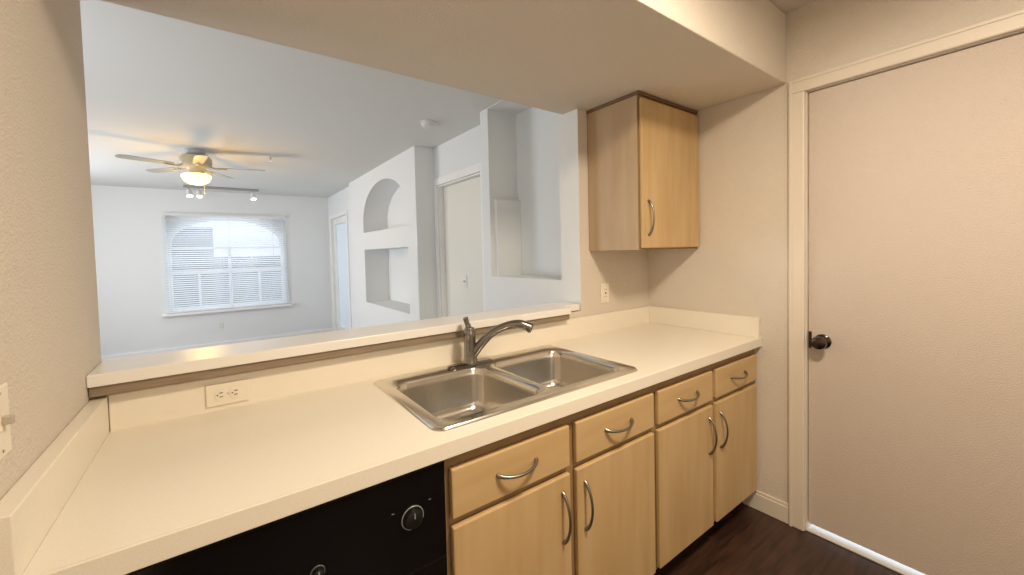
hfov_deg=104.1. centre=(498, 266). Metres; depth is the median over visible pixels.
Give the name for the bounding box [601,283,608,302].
electrical outlet
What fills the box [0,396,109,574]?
backsplash
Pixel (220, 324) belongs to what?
electrical outlet
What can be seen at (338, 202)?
wall
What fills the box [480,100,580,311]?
wall
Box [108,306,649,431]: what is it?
backsplash
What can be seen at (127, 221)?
wall
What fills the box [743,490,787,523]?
baseboard
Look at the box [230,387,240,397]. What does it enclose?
receptacle
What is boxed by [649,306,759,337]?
backsplash
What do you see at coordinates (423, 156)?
wall
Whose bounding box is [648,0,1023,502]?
wall
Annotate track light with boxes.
[183,185,258,199]
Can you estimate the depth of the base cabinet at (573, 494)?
1.27 m
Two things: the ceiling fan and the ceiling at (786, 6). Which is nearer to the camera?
the ceiling at (786, 6)
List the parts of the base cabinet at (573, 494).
drawer, door, handle, handle, handle, drawer, door, handle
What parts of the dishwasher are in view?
door panel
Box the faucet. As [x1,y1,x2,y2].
[447,317,533,369]
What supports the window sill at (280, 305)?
attached to the wall at (127, 221)
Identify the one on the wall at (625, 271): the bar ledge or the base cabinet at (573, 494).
the bar ledge
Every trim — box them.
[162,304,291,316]
[433,162,484,317]
[788,8,1023,530]
[807,524,925,574]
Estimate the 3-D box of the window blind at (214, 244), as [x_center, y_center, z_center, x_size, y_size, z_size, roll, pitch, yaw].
[-4.228,-0.076,6.274,1.600,1.470,0.046,-3,2,-35]
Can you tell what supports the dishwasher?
on the floor
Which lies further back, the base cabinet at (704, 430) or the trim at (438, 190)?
the trim at (438, 190)
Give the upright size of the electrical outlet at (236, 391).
0.068 m
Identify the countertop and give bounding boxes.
[0,306,761,574]
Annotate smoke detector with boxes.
[420,119,435,128]
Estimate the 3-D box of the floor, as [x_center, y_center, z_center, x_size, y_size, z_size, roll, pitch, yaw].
[-1.748,1.399,2.437,4.953,0.100,9.700,-3,2,-35]
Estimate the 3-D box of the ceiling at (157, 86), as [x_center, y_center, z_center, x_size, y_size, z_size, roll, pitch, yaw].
[-2.858,-1.161,3.779,4.900,0.100,6.160,-3,2,-35]
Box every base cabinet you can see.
[443,386,655,574]
[652,349,756,568]
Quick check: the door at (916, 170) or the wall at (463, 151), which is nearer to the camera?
the door at (916, 170)
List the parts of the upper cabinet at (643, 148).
crown, handle, frame, door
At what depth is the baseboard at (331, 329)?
6.14 m
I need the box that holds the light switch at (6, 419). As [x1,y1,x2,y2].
[0,383,14,459]
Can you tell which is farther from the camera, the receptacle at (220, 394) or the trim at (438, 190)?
the trim at (438, 190)
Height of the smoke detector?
0.043 m
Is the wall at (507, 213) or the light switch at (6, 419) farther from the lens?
the wall at (507, 213)
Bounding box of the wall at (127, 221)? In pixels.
[91,185,332,356]
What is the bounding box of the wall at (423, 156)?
[414,146,437,319]
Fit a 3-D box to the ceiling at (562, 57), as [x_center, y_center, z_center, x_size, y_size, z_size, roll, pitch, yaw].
[0.078,-1.002,1.541,2.576,0.332,0.890,-3,2,-35]
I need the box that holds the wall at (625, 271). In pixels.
[94,109,647,430]
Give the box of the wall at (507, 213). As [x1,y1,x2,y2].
[494,199,521,275]
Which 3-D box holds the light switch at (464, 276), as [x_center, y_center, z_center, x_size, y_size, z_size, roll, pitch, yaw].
[-0.317,0.140,3.659,0.020,0.114,0.068,-3,2,-35]
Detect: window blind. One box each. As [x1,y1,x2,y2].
[161,213,288,313]
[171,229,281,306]
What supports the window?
in the wall at (127, 221)
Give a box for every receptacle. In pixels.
[215,389,225,400]
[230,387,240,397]
[603,287,607,298]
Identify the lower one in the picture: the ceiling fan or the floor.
the floor
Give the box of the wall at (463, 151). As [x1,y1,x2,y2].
[433,125,480,312]
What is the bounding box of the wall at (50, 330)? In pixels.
[0,0,101,499]
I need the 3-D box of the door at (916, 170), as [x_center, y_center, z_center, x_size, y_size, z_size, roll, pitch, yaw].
[1.705,0.224,1.562,0.107,2.063,0.822,-3,2,-35]
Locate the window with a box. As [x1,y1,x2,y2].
[166,216,284,311]
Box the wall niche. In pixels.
[349,146,418,327]
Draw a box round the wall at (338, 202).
[328,186,353,330]
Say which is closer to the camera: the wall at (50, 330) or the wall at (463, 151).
the wall at (50, 330)
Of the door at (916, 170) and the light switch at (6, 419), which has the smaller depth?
the light switch at (6, 419)
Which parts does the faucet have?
lever, plate, spout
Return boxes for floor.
[654,502,901,574]
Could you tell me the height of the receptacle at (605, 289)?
0.068 m
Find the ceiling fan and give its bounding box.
[115,148,265,189]
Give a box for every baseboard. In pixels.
[101,328,332,361]
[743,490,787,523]
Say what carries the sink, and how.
in the countertop
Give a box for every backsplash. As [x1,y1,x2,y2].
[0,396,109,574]
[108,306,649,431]
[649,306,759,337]
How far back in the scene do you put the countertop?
1.02 m
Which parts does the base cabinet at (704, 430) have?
drawer, door, handle, handle, handle, drawer, door, handle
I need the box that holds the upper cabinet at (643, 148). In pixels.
[586,90,698,250]
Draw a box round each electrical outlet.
[205,379,249,407]
[218,322,223,328]
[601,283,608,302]
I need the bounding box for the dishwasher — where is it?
[128,461,446,574]
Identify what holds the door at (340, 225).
in the wall at (338, 202)
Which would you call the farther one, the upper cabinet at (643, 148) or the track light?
the track light
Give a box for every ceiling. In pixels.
[80,0,500,197]
[101,0,785,114]
[769,0,816,13]
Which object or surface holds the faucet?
on the countertop
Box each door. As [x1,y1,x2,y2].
[329,210,351,330]
[443,176,483,315]
[809,33,1023,574]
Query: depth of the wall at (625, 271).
2.32 m
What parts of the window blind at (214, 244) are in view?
lift cord, head rail, rail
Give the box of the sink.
[374,345,637,431]
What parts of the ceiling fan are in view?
blade, blade, lamp shade, blade, blade, blade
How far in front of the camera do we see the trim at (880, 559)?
1.79 m
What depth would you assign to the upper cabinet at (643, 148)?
2.10 m
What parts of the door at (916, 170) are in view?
latch plate, knob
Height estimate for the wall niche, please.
2.440 m
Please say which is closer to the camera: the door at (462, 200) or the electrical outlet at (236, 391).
the electrical outlet at (236, 391)
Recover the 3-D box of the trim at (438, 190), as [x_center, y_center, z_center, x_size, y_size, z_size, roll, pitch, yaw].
[-0.312,0.205,3.662,0.115,2.130,0.928,-3,2,-35]
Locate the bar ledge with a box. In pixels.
[86,302,579,397]

